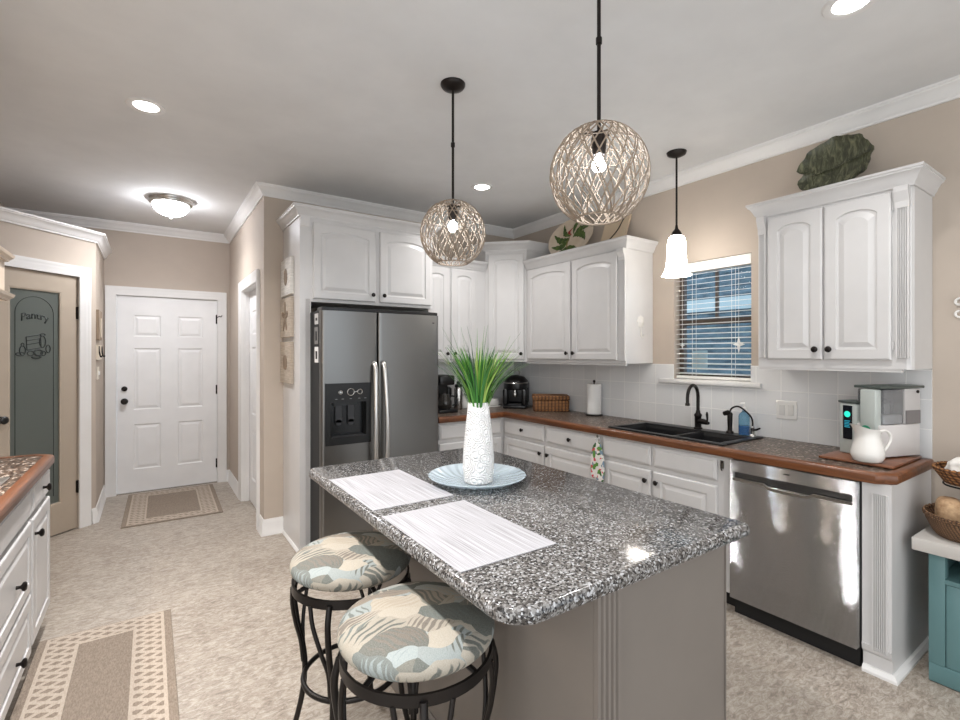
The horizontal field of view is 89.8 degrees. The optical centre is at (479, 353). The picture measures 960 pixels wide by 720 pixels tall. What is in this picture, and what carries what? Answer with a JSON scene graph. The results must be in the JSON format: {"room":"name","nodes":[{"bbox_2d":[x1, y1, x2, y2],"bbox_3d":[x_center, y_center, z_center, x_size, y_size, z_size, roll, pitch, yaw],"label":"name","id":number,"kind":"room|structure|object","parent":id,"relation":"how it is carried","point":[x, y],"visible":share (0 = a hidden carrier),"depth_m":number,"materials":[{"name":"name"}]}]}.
{"room":"kitchen","nodes":[
{"label":"kitchen","id":0,"kind":"room"},
{"bbox_2d":[0,221,95,527],"bbox_3d":[-3.451,0.206,3.661,0.100,2.490,1.004,0,0,11],"label":"wall","id":1,"kind":"structure","parent":0,"point":[19,240],"depth_m":3.94,"materials":[{"name":"beige paint"}]},
{"bbox_2d":[0,254,90,536],"bbox_3d":[-3.394,0.363,3.694,0.101,2.176,0.800,0,0,11],"label":"door","id":2,"kind":"structure","parent":1,"relation":"in","point":[38,326],"depth_m":3.82,"materials":[{"name":"beige paint"}]},
{"bbox_2d":[0,206,111,259],"bbox_3d":[-3.437,-0.997,4.051,0.431,0.086,1.786,0,0,-10],"label":"trim","id":3,"kind":"structure","parent":1,"relation":"attached to","point":[8,215],"depth_m":3.79,"materials":[{"name":"white paint"}]},
{"bbox_2d":[96,245,103,504],"bbox_3d":[-3.597,0.206,4.476,0.100,2.490,0.872,0,0,-34],"label":"wall","id":4,"kind":"structure","parent":0,"point":[99,259],"depth_m":4.55,"materials":[{"name":"beige paint"}]},
{"bbox_2d":[91,485,106,523],"bbox_3d":[-3.545,1.387,4.485,0.052,0.128,0.917,0,0,-34],"label":"baseboard","id":5,"kind":"structure","parent":4,"relation":"attached to","point":[96,512],"depth_m":4.28,"materials":[{"name":"white paint"}]},
{"bbox_2d":[96,310,101,339],"bbox_3d":[-3.406,-0.254,4.309,0.026,0.260,0.320,0,0,-34],"label":"wooden sign","id":6,"kind":"object","parent":4,"relation":"attached to","point":[98,312],"visible":1,"depth_m":4.18,"materials":[{"name":"brown wood"}]},
{"bbox_2d":[96,345,104,359],"bbox_3d":[-3.421,-0.014,4.348,0.046,0.130,0.360,0,0,-34],"label":"key rack","id":7,"kind":"object","parent":4,"relation":"attached to","point":[99,348],"visible":1,"depth_m":4.21,"materials":[{"name":"beige"}]},
{"bbox_2d":[78,226,229,484],"bbox_3d":[-3.611,0.052,5.069,1.967,2.797,0.120,0,0,-34],"label":"wall","id":8,"kind":"structure","parent":0,"point":[135,259],"depth_m":5.15,"materials":[{"name":"beige paint"}]},
{"bbox_2d":[105,285,226,496],"bbox_3d":[-3.361,0.379,5.207,1.093,2.144,0.164,0,0,-34],"label":"door","id":9,"kind":"structure","parent":8,"relation":"in","point":[166,349],"depth_m":5.16,"materials":[{"name":"white paint"}]},
{"bbox_2d":[230,201,260,514],"bbox_3d":[-2.279,0.052,4.759,0.120,2.797,1.895,0,0,-34],"label":"wall","id":10,"kind":"structure","parent":0,"point":[245,247],"depth_m":5.01,"materials":[{"name":"beige paint"}]},
{"bbox_2d":[227,470,237,497],"bbox_3d":[-2.645,1.387,5.154,0.037,0.128,0.829,0,0,-34],"label":"baseboard","id":11,"kind":"structure","parent":10,"relation":"attached to","point":[231,479],"depth_m":5.20,"materials":[{"name":"white paint"}]},
{"bbox_2d":[238,269,259,529],"bbox_3d":[-2.067,0.375,4.426,0.145,2.152,1.004,0,0,-34],"label":"door","id":12,"kind":"structure","parent":10,"relation":"in","point":[249,287],"depth_m":4.72,"materials":[{"name":"white paint"}]},
{"bbox_2d":[261,196,513,518],"bbox_3d":[-0.711,0.052,4.611,2.541,2.797,0.120,0,0,-34],"label":"wall","id":13,"kind":"structure","parent":0,"point":[272,209],"depth_m":3.88,"materials":[{"name":"beige paint"}]},
{"bbox_2d":[257,514,282,536],"bbox_3d":[-1.714,1.387,3.934,0.169,0.128,0.184,0,0,-34],"label":"baseboard","id":14,"kind":"structure","parent":13,"relation":"attached to","point":[272,526],"depth_m":3.87,"materials":[{"name":"white paint"}]},
{"bbox_2d":[431,255,487,361],"bbox_3d":[-0.312,-0.403,4.583,0.689,0.957,0.376,0,0,-34],"label":"upper cabinet","id":15,"kind":"object","parent":13,"relation":"attached to","point":[458,292],"visible":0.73,"depth_m":4.48,"materials":[{"name":"white paint"}]},
{"bbox_2d":[438,362,513,406],"bbox_3d":[-0.166,0.308,4.907,1.290,0.460,0.008,0,0,-34],"label":"backsplash","id":16,"kind":"structure","parent":13,"relation":"attached to","point":[498,393],"depth_m":4.90,"materials":[{"name":"tile"}]},
{"bbox_2d":[463,240,550,361],"bbox_3d":[0.284,-0.498,4.817,0.663,1.147,0.662,0,0,-34],"label":"upper cabinet","id":17,"kind":"object","parent":13,"relation":"attached to","point":[505,273],"visible":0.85,"depth_m":4.61,"materials":[{"name":"white paint"}]},
{"bbox_2d":[0,0,959,233],"bbox_3d":[-0.194,-1.396,2.220,4.628,0.100,8.682,0,0,-34],"label":"ceiling","id":18,"kind":"structure","parent":0,"point":[341,98],"depth_m":2.41,"materials":[{"name":"paint"}]},
{"bbox_2d":[125,97,165,114],"bbox_3d":[-1.814,-1.342,2.615,0.184,0.008,0.184,0,0,-34],"label":"recessed light","id":19,"kind":"object","parent":18,"relation":"in","point":[143,105],"visible":1,"depth_m":2.60,"materials":[{"name":"white paint"}]},
{"bbox_2d":[147,193,193,218],"bbox_3d":[-2.702,-1.260,4.210,0.350,0.172,0.350,0,0,-34],"label":"ceiling light","id":20,"kind":"object","parent":18,"relation":"attached to","point":[169,205],"visible":1,"depth_m":4.12,"materials":[{"name":"white glass"}]},
{"bbox_2d":[420,77,485,266],"bbox_3d":[-0.135,-0.898,2.403,0.325,0.896,0.326,0,0,-34],"label":"globe pendant","id":21,"kind":"object","parent":18,"relation":"hanging from","point":[452,85],"visible":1,"depth_m":2.36,"materials":[{"name":"wicker"}]},
{"bbox_2d":[444,201,459,221],"bbox_3d":[-0.126,-0.705,2.407,0.076,0.082,0.087,0,0,-34],"label":"socket","id":22,"kind":"object","parent":21,"relation":"attached to","point":[452,214],"depth_m":2.38,"materials":[{"name":"black metal"}]},
{"bbox_2d":[471,183,492,190],"bbox_3d":[0.017,-1.342,3.883,0.184,0.008,0.184,0,0,-34],"label":"recessed light","id":23,"kind":"object","parent":18,"relation":"in","point":[479,186],"visible":1,"depth_m":3.87,"materials":[{"name":"white paint"}]},
{"bbox_2d":[549,0,650,225],"bbox_3d":[0.396,-0.896,1.602,0.325,0.899,0.325,0,0,-34],"label":"globe pendant","id":24,"kind":"object","parent":18,"relation":"hanging from","point":[599,137],"visible":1,"depth_m":1.56,"materials":[{"name":"beige wicker"}]},
{"bbox_2d":[584,125,608,156],"bbox_3d":[0.404,-0.702,1.607,0.076,0.082,0.087,0,0,-34],"label":"socket","id":25,"kind":"object","parent":24,"relation":"attached to","point":[600,136],"depth_m":1.59,"materials":[{"name":"black metal"}]},
{"bbox_2d":[662,148,691,277],"bbox_3d":[1.313,-0.934,3.216,0.188,0.824,0.188,0,0,-34],"label":"bell pendant","id":26,"kind":"object","parent":18,"relation":"hanging from","point":[676,263],"visible":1,"depth_m":3.17,"materials":[{"name":"white glass"}]},
{"bbox_2d":[821,0,876,19],"bbox_3d":[1.421,-1.342,1.845,0.184,0.008,0.184,0,0,-34],"label":"recessed light","id":27,"kind":"object","parent":18,"relation":"in","point":[833,9],"visible":1,"depth_m":1.87,"materials":[{"name":"white paint"}]},
{"bbox_2d":[4,481,959,719],"bbox_3d":[-0.194,1.501,2.220,4.628,0.100,8.682,0,0,-34],"label":"floor","id":28,"kind":"structure","parent":0,"point":[225,586],"depth_m":2.50,"materials":[{"name":"stone"}]},
{"bbox_2d":[0,490,30,719],"bbox_3d":[-2.029,1.017,1.631,0.692,0.868,0.903,0,0,-34],"label":"base cabinet","id":29,"kind":"object","parent":28,"relation":"on","point":[15,532],"visible":0.95,"depth_m":1.89,"materials":[{"name":"white paint"}]},
{"bbox_2d":[0,454,54,522],"bbox_3d":[-1.915,0.558,1.453,0.679,0.049,2.362,0,0,-34],"label":"countertop","id":30,"kind":"structure","parent":29,"relation":"on","point":[24,471],"depth_m":2.14,"materials":[{"name":"brown wood"}]},
{"bbox_2d":[0,477,9,485],"bbox_3d":[-2.017,0.531,1.601,0.520,0.008,0.800,0,0,-34],"label":"cooktop","id":31,"kind":"object","parent":30,"relation":"in","point":[4,479],"visible":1,"depth_m":2.03,"materials":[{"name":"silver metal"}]},
{"bbox_2d":[26,469,51,645],"bbox_3d":[-2.421,1.017,2.203,0.692,0.868,0.480,0,0,-34],"label":"base cabinet","id":32,"kind":"object","parent":28,"relation":"on","point":[39,518],"visible":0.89,"depth_m":2.33,"materials":[{"name":"white paint"}]},
{"bbox_2d":[9,609,179,719],"bbox_3d":[-1.561,1.447,1.955,0.557,0.007,1.490,0,0,-34],"label":"rug","id":33,"kind":"object","parent":28,"relation":"on","point":[122,670],"visible":1,"depth_m":2.16,"materials":[{"name":"beige fabric"}]},
{"bbox_2d":[121,484,222,528],"bbox_3d":[-2.976,1.447,4.670,0.755,0.007,1.130,0,0,-33],"label":"rug","id":34,"kind":"object","parent":28,"relation":"on","point":[146,508],"visible":1,"depth_m":4.58,"materials":[{"name":"beige fabric"}]},
{"bbox_2d":[289,531,410,719],"bbox_3d":[-0.478,1.080,1.800,0.437,0.736,0.437,0,0,-44],"label":"bar stool","id":35,"kind":"object","parent":28,"relation":"on","point":[355,560],"visible":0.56,"depth_m":1.68,"materials":[{"name":"multicoloured fabric"}]},
{"bbox_2d":[276,202,440,551],"bbox_3d":[-0.990,0.186,3.994,1.201,2.529,0.578,0,0,-34],"label":"tall cabinet","id":36,"kind":"object","parent":28,"relation":"on","point":[344,259],"visible":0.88,"depth_m":3.66,"materials":[{"name":"white paint"}]},
{"bbox_2d":[280,341,293,383],"bbox_3d":[-1.514,0.066,3.766,0.028,0.320,0.345,0,0,-34],"label":"plaque","id":37,"kind":"object","parent":36,"relation":"attached to","point":[286,348],"visible":1,"depth_m":3.69,"materials":[{"name":"brown wood"}]},
{"bbox_2d":[280,296,293,337],"bbox_3d":[-1.514,-0.282,3.766,0.028,0.305,0.345,0,0,-34],"label":"plaque","id":38,"kind":"object","parent":36,"relation":"attached to","point":[287,304],"visible":1,"depth_m":3.69,"materials":[{"name":"brown wood"}]},
{"bbox_2d":[281,256,293,297],"bbox_3d":[-1.509,-0.597,3.760,0.028,0.285,0.330,0,0,-34],"label":"plaque","id":39,"kind":"object","parent":36,"relation":"attached to","point":[287,266],"visible":1,"depth_m":3.69,"materials":[{"name":"brown"}]},
{"bbox_2d":[310,306,437,542],"bbox_3d":[-0.891,0.562,3.830,0.920,1.778,0.832,0,0,-34],"label":"refrigerator","id":40,"kind":"object","parent":28,"relation":"on","point":[374,379],"visible":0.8,"depth_m":3.48,"materials":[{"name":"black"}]},
{"bbox_2d":[314,327,317,343],"bbox_3d":[-1.156,-0.129,3.398,0.004,0.120,0.085,0,0,-34],"label":"photo","id":41,"kind":"object","parent":40,"relation":"attached to","point":[315,328],"visible":1,"depth_m":3.40,"materials":[{"name":"grey paper"}]},
{"bbox_2d":[315,347,317,362],"bbox_3d":[-1.153,0.006,3.394,0.004,0.110,0.085,0,0,-34],"label":"card","id":42,"kind":"object","parent":40,"relation":"attached to","point":[316,348],"visible":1,"depth_m":3.38,"materials":[{"name":"white paper"}]},
{"bbox_2d":[315,313,317,323],"bbox_3d":[-1.153,-0.247,3.394,0.004,0.075,0.085,0,0,-34],"label":"magnet","id":43,"kind":"object","parent":40,"relation":"attached to","point":[316,315],"visible":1,"depth_m":3.39,"materials":[{"name":"grey paper"}]},
{"bbox_2d":[330,581,498,719],"bbox_3d":[-0.177,1.080,1.360,0.438,0.736,0.438,0,0,-43],"label":"bar stool","id":44,"kind":"object","parent":28,"relation":"on","point":[411,633],"visible":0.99,"depth_m":1.25,"materials":[{"name":"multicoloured fabric"}]},
{"bbox_2d":[438,417,503,453],"bbox_3d":[0.018,1.017,4.645,1.297,0.868,0.646,0,0,-34],"label":"base cabinet","id":45,"kind":"object","parent":28,"relation":"on","point":[451,435],"visible":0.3,"depth_m":4.16,"materials":[{"name":"white paint"}]},
{"bbox_2d":[438,404,933,484],"bbox_3d":[0.804,0.558,3.490,1.289,0.049,3.425,0,0,-34],"label":"countertop","id":46,"kind":"structure","parent":45,"relation":"on","point":[790,454],"depth_m":2.79,"materials":[{"name":"brown wood"}]},
{"bbox_2d":[438,374,457,413],"bbox_3d":[-0.345,0.365,4.448,0.195,0.340,0.230,0,0,-34],"label":"coffee maker","id":47,"kind":"object","parent":46,"relation":"on","point":[444,400],"visible":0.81,"depth_m":4.38,"materials":[{"name":"black plastic"}]},
{"bbox_2d":[448,386,451,407],"bbox_3d":[-0.313,0.424,4.657,0.080,0.222,0.079,0,0,-34],"label":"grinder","id":48,"kind":"object","parent":46,"relation":"on","point":[449,387],"visible":0.25,"depth_m":4.63,"materials":[{"name":"black plastic"}]},
{"bbox_2d":[454,381,461,409],"bbox_3d":[-0.209,0.399,4.643,0.080,0.273,0.080,0,0,-34],"label":"thermos","id":49,"kind":"object","parent":46,"relation":"on","point":[457,390],"visible":0.69,"depth_m":4.61,"materials":[{"name":"silver metal"}]},
{"bbox_2d":[462,393,468,407],"bbox_3d":[-0.151,0.460,4.780,0.108,0.150,0.107,0,0,-34],"label":"canister","id":50,"kind":"object","parent":46,"relation":"on","point":[464,402],"visible":0.41,"depth_m":4.73,"materials":[{"name":"white ceramic"}]},
{"bbox_2d":[489,398,500,406],"bbox_3d":[0.111,0.483,4.875,0.180,0.104,0.100,0,0,-34],"label":"butter dish","id":51,"kind":"object","parent":46,"relation":"on","point":[494,402],"visible":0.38,"depth_m":4.85,"materials":[{"name":"white ceramic"}]},
{"bbox_2d":[503,369,528,408],"bbox_3d":[0.360,0.344,4.843,0.250,0.382,0.280,0,0,11],"label":"brewer","id":52,"kind":"object","parent":46,"relation":"on","point":[516,387],"visible":0.98,"depth_m":4.75,"materials":[{"name":"black plastic"}]},
{"bbox_2d":[508,403,521,405],"bbox_3d":[0.346,0.499,4.767,0.130,0.012,0.115,0,0,11],"label":"drip tray","id":53,"kind":"object","parent":52,"relation":"on","point":[509,404],"depth_m":4.72,"materials":[{"name":"grey plastic"}]},
{"bbox_2d":[532,394,569,411],"bbox_3d":[0.665,0.460,4.551,0.340,0.150,0.210,0,0,4],"label":"wicker box","id":54,"kind":"object","parent":46,"relation":"on","point":[540,402],"visible":1,"depth_m":4.45,"materials":[{"name":"brown wicker"}]},
{"bbox_2d":[585,380,602,415],"bbox_3d":[0.994,0.380,4.195,0.150,0.310,0.149,0,0,-34],"label":"paper towel holder","id":55,"kind":"object","parent":46,"relation":"on","point":[593,390],"visible":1,"depth_m":4.14,"materials":[{"name":"white paper"}]},
{"bbox_2d":[608,421,763,445],"bbox_3d":[1.365,0.620,3.273,0.480,0.192,0.850,0,0,-34],"label":"sink","id":56,"kind":"object","parent":46,"relation":"in","point":[708,436],"visible":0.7,"depth_m":3.26,"materials":[{"name":"black"}]},
{"bbox_2d":[723,410,733,433],"bbox_3d":[1.644,0.447,3.182,0.070,0.154,0.047,0,0,-23],"label":"sprayer","id":57,"kind":"object","parent":56,"relation":"on","point":[729,415],"visible":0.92,"depth_m":3.17,"materials":[{"name":"black metal"}]},
{"bbox_2d":[738,402,749,435],"bbox_3d":[1.709,0.419,3.115,0.066,0.211,0.066,0,0,-34],"label":"soap bottle","id":58,"kind":"object","parent":56,"relation":"on","point":[743,418],"visible":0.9,"depth_m":3.09,"materials":[{"name":"blue plastic"}]},
{"bbox_2d":[685,384,709,428],"bbox_3d":[1.472,0.365,3.324,0.188,0.319,0.130,0,0,-12],"label":"faucet","id":59,"kind":"object","parent":46,"relation":"on","point":[698,421],"visible":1,"depth_m":3.35,"materials":[{"name":"black metal"}]},
{"bbox_2d":[729,406,760,436],"bbox_3d":[1.696,0.428,3.076,0.182,0.192,0.068,0,0,41],"label":"tap","id":60,"kind":"object","parent":46,"relation":"on","point":[752,428],"visible":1,"depth_m":3.06,"materials":[{"name":"silver metal"}]},
{"bbox_2d":[819,450,921,468],"bbox_3d":[1.992,0.525,2.458,0.425,0.012,0.303,0,0,-34],"label":"cutting board","id":61,"kind":"object","parent":46,"relation":"on","point":[889,462],"visible":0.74,"depth_m":2.37,"materials":[{"name":"brown wood"}]},
{"bbox_2d":[849,423,892,462],"bbox_3d":[1.887,0.428,2.335,0.172,0.182,0.136,0,0,-34],"label":"pitcher","id":62,"kind":"object","parent":61,"relation":"on","point":[867,446],"visible":1,"depth_m":2.29,"materials":[{"name":"white ceramic"}]},
{"bbox_2d":[838,384,924,456],"bbox_3d":[2.073,0.339,2.498,0.324,0.360,0.212,0,0,-16],"label":"ice maker","id":63,"kind":"object","parent":61,"relation":"on","point":[895,408],"visible":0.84,"depth_m":2.42,"materials":[{"name":"grey plastic"}]},
{"bbox_2d":[373,527,725,719],"bbox_3d":[0.122,1.014,1.887,0.600,0.874,1.404,0,0,-34],"label":"kitchen island","id":64,"kind":"object","parent":28,"relation":"on","point":[653,647],"visible":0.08,"depth_m":1.32,"materials":[{"name":"beige paint"}]},
{"bbox_2d":[309,448,749,625],"bbox_3d":[0.024,0.555,1.890,0.967,0.040,1.557,0,0,-34],"label":"island countertop","id":65,"kind":"structure","parent":64,"relation":"on","point":[609,538],"depth_m":1.44,"materials":[{"name":"stone"}]},
{"bbox_2d":[330,470,452,510],"bbox_3d":[-0.368,0.534,1.928,0.322,0.003,0.484,0,0,-34],"label":"placemat","id":66,"kind":"object","parent":65,"relation":"on","point":[387,489],"visible":1,"depth_m":1.89,"materials":[{"name":"white fabric"}]},
{"bbox_2d":[382,500,556,572],"bbox_3d":[-0.053,0.534,1.465,0.320,0.003,0.486,0,0,-34],"label":"placemat","id":67,"kind":"object","parent":65,"relation":"on","point":[466,536],"visible":1,"depth_m":1.42,"materials":[{"name":"white fabric"}]},
{"bbox_2d":[428,463,525,488],"bbox_3d":[-0.012,0.517,2.009,0.406,0.036,0.406,0,0,-34],"label":"glass plate","id":68,"kind":"object","parent":65,"relation":"on","point":[452,475],"visible":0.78,"depth_m":2.02,"materials":[{"name":"white"}]},
{"bbox_2d":[463,402,493,484],"bbox_3d":[-0.006,0.362,1.983,0.128,0.328,0.128,0,0,-34],"label":"vase","id":69,"kind":"object","parent":68,"relation":"on","point":[478,452],"visible":0.93,"depth_m":1.94,"materials":[{"name":"white ceramic"}]},
{"bbox_2d":[433,326,524,407],"bbox_3d":[-0.004,0.068,1.981,0.377,0.366,0.394,0,0,24],"label":"ornamental grass","id":70,"kind":"object","parent":69,"relation":"in","point":[477,387],"depth_m":1.93,"materials":[{"name":"green plant"}]},
{"bbox_2d":[504,418,601,479],"bbox_3d":[0.775,1.017,4.123,0.638,0.868,1.166,0,0,-34],"label":"base cabinet","id":71,"kind":"object","parent":28,"relation":"on","point":[568,450],"visible":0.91,"depth_m":3.91,"materials":[{"name":"white paint"}]},
{"bbox_2d":[591,436,604,481],"bbox_3d":[0.843,0.751,3.462,0.024,0.347,0.120,0,0,-34],"label":"dish towel","id":72,"kind":"object","parent":71,"relation":"hanging from","point":[597,457],"visible":0.92,"depth_m":3.45,"materials":[{"name":"white fabric"}]},
{"bbox_2d":[602,435,734,605],"bbox_3d":[1.372,1.017,3.251,0.638,0.868,0.944,0,0,-34],"label":"base cabinet","id":73,"kind":"object","parent":28,"relation":"on","point":[693,479],"visible":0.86,"depth_m":3.00,"materials":[{"name":"white paint"}]},
{"bbox_2d":[720,460,723,470],"bbox_3d":[1.379,0.638,2.748,0.019,0.059,0.022,0,0,-34],"label":"lock","id":74,"kind":"object","parent":73,"relation":"attached to","point":[721,461],"visible":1,"depth_m":2.74,"materials":[{"name":"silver metal"}]},
{"bbox_2d":[730,459,862,666],"bbox_3d":[1.803,1.019,2.608,0.598,0.864,0.588,0,0,-34],"label":"dishwasher","id":75,"kind":"object","parent":28,"relation":"on","point":[797,572],"visible":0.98,"depth_m":2.40,"materials":[{"name":"silver metal"}]},
{"bbox_2d":[862,470,930,685],"bbox_3d":[2.031,1.017,2.322,0.599,0.868,0.130,0,0,-34],"label":"end panel","id":76,"kind":"object","parent":28,"relation":"on","point":[895,575],"visible":0.93,"depth_m":2.19,"materials":[{"name":"white paint"}]},
{"bbox_2d":[912,525,959,691],"bbox_3d":[2.329,1.133,1.975,0.450,0.628,0.748,0,0,-34],"label":"side table","id":77,"kind":"object","parent":28,"relation":"on","point":[944,554],"visible":0.84,"depth_m":2.10,"materials":[{"name":"teal paint"}]},
{"bbox_2d":[922,503,959,542],"bbox_3d":[2.186,0.764,2.144,0.375,0.106,0.316,0,0,-34],"label":"bread basket","id":78,"kind":"object","parent":77,"relation":"on","point":[948,529],"visible":0.77,"depth_m":2.11,"materials":[{"name":"wicker"}]},
{"bbox_2d":[935,496,959,521],"bbox_3d":[2.112,0.715,2.168,0.092,0.136,0.112,0,0,37],"label":"bread loaf","id":79,"kind":"object","parent":78,"relation":"in","point":[946,507],"visible":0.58,"depth_m":2.14,"materials":[{"name":"beige food"}]},
{"bbox_2d":[942,481,959,488],"bbox_3d":[2.246,0.704,2.118,0.228,0.227,0.309,0,0,-34],"label":"stand","id":80,"kind":"object","parent":77,"relation":"on","point":[942,481],"visible":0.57,"depth_m":2.16,"materials":[{"name":"black"}]},
{"bbox_2d":[932,461,959,486],"bbox_3d":[2.215,0.548,2.164,0.306,0.076,0.267,0,0,-34],"label":"basket","id":81,"kind":"object","parent":80,"relation":"on","point":[950,477],"visible":0.84,"depth_m":2.15,"materials":[{"name":"brown wicker"}]},
{"bbox_2d":[944,457,959,471],"bbox_3d":[2.216,0.517,2.164,0.210,0.116,0.184,0,0,-34],"label":"cloth","id":82,"kind":"object","parent":81,"relation":"in","point":[954,464],"visible":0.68,"depth_m":2.17,"materials":[{"name":"white fabric"}]},
{"bbox_2d":[945,561,959,587],"bbox_3d":[2.343,0.994,1.966,0.378,0.020,0.618,0,0,-34],"label":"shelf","id":83,"kind":"object","parent":77,"relation":"attached to","point":[952,579],"depth_m":2.13,"materials":[{"name":"teal paint"}]},
{"bbox_2d":[514,98,959,503],"bbox_3d":[2.236,0.052,2.661,0.120,2.797,6.667,0,0,-34],"label":"wall","id":84,"kind":"structure","parent":0,"point":[714,221],"depth_m":3.01,"materials":[{"name":"beige paint"}]},
{"bbox_2d":[5,75,959,243],"bbox_3d":[0.544,-1.303,3.459,9.621,0.086,3.029,0,0,29],"label":"trim","id":85,"kind":"structure","parent":84,"relation":"attached to","point":[946,90],"depth_m":3.81,"materials":[{"name":"white paint"}]},
{"bbox_2d":[523,235,657,365],"bbox_3d":[0.901,-0.396,4.168,0.377,0.971,1.211,0,0,-34],"label":"upper cabinet","id":86,"kind":"object","parent":84,"relation":"attached to","point":[585,304],"visible":1,"depth_m":3.87,"materials":[{"name":"white paint"}]},
{"bbox_2d":[548,218,592,253],"bbox_3d":[0.827,-1.069,4.420,0.106,0.360,0.560,0,0,-34],"label":"oval platter","id":87,"kind":"object","parent":86,"relation":"on","point":[571,234],"visible":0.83,"depth_m":4.45,"materials":[{"name":"beige ceramic"}]},
{"bbox_2d":[601,214,631,240],"bbox_3d":[1.134,-1.017,4.054,0.080,0.266,0.290,0,0,-34],"label":"plaque","id":88,"kind":"object","parent":86,"relation":"on","point":[618,229],"visible":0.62,"depth_m":4.03,"materials":[{"name":"beige"}]},
{"bbox_2d":[637,315,644,337],"bbox_3d":[1.249,-0.212,3.716,0.090,0.174,0.025,0,0,-34],"label":"hook","id":89,"kind":"object","parent":86,"relation":"attached to","point":[640,321],"visible":1,"depth_m":3.72,"materials":[{"name":"white metal"}]},
{"bbox_2d":[659,265,761,387],"bbox_3d":[1.660,-0.226,3.466,0.150,0.897,0.755,0,0,-34],"label":"window","id":90,"kind":"structure","parent":84,"relation":"in","point":[731,383],"depth_m":3.48,"materials":[{"name":"white"}]},
{"bbox_2d":[693,351,707,369],"bbox_3d":[1.630,0.046,3.570,0.002,0.140,0.120,0,0,-34],"label":"paper notice","id":91,"kind":"object","parent":90,"relation":"attached to","point":[694,355],"visible":0.64,"depth_m":3.56,"materials":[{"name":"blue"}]},
{"bbox_2d":[676,253,750,380],"bbox_3d":[1.669,-0.244,3.450,0.068,0.854,0.564,0,0,-34],"label":"window blinds","id":92,"kind":"object","parent":90,"relation":"attached to","point":[731,262],"visible":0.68,"depth_m":3.40,"materials":[{"name":"white plastic"}]},
{"bbox_2d":[680,277,684,348],"bbox_3d":[1.520,-0.316,3.615,0.042,0.568,0.017,0,0,34],"label":"blind wand","id":93,"kind":"object","parent":92,"relation":"hanging from","point":[682,345],"visible":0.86,"depth_m":3.62,"materials":[{"name":"white plastic"}]},
{"bbox_2d":[732,336,744,352],"bbox_3d":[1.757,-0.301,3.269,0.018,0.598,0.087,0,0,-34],"label":"star ornament","id":94,"kind":"object","parent":92,"relation":"hanging from","point":[738,344],"visible":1,"depth_m":3.27,"materials":[{"name":"white plastic"}]},
{"bbox_2d":[514,362,931,458],"bbox_3d":[1.335,0.308,3.864,0.008,0.460,3.425,0,0,-34],"label":"backsplash","id":95,"kind":"structure","parent":84,"relation":"attached to","point":[632,391],"depth_m":3.30,"materials":[{"name":"tile"}]},
{"bbox_2d":[776,400,796,419],"bbox_3d":[1.913,0.351,3.005,0.010,0.116,0.118,0,0,-34],"label":"switch plate","id":96,"kind":"object","parent":84,"relation":"attached to","point":[784,409],"visible":1,"depth_m":3.00,"materials":[{"name":"white plastic"}]},
{"bbox_2d":[745,161,945,372],"bbox_3d":[1.957,-0.397,2.639,0.362,0.973,0.802,0,0,-34],"label":"upper cabinet","id":97,"kind":"object","parent":84,"relation":"attached to","point":[845,267],"visible":1,"depth_m":2.46,"materials":[{"name":"white paint"}]},
{"bbox_2d":[797,133,873,190],"bbox_3d":[1.973,-1.060,2.686,0.106,0.331,0.367,0,0,-34],"label":"dish","id":98,"kind":"object","parent":97,"relation":"on","point":[837,159],"visible":0.88,"depth_m":2.70,"materials":[{"name":"green ceramic"}]},
{"bbox_2d":[954,297,959,318],"bbox_3d":[2.396,-0.227,2.307,0.012,0.106,0.183,0,0,-34],"label":"scroll","id":99,"kind":"object","parent":84,"relation":"attached to","point":[958,298],"visible":1,"depth_m":2.37,"materials":[{"name":"white metal"}]},
{"bbox_3d":[-2.952,0.052,2.259,0.120,2.797,5.262,0,0,-34],"label":"wall","id":100,"kind":"structure","parent":0,"visible":0},
{"bbox_2d":[0,246,14,300],"bbox_3d":[-2.038,-0.787,1.562,0.599,1.114,1.040,0,0,-34],"label":"range hood","id":101,"kind":"object","parent":100,"relation":"attached to","point":[5,256],"visible":1,"depth_m":2.08,"materials":[{"name":"beige paint"}]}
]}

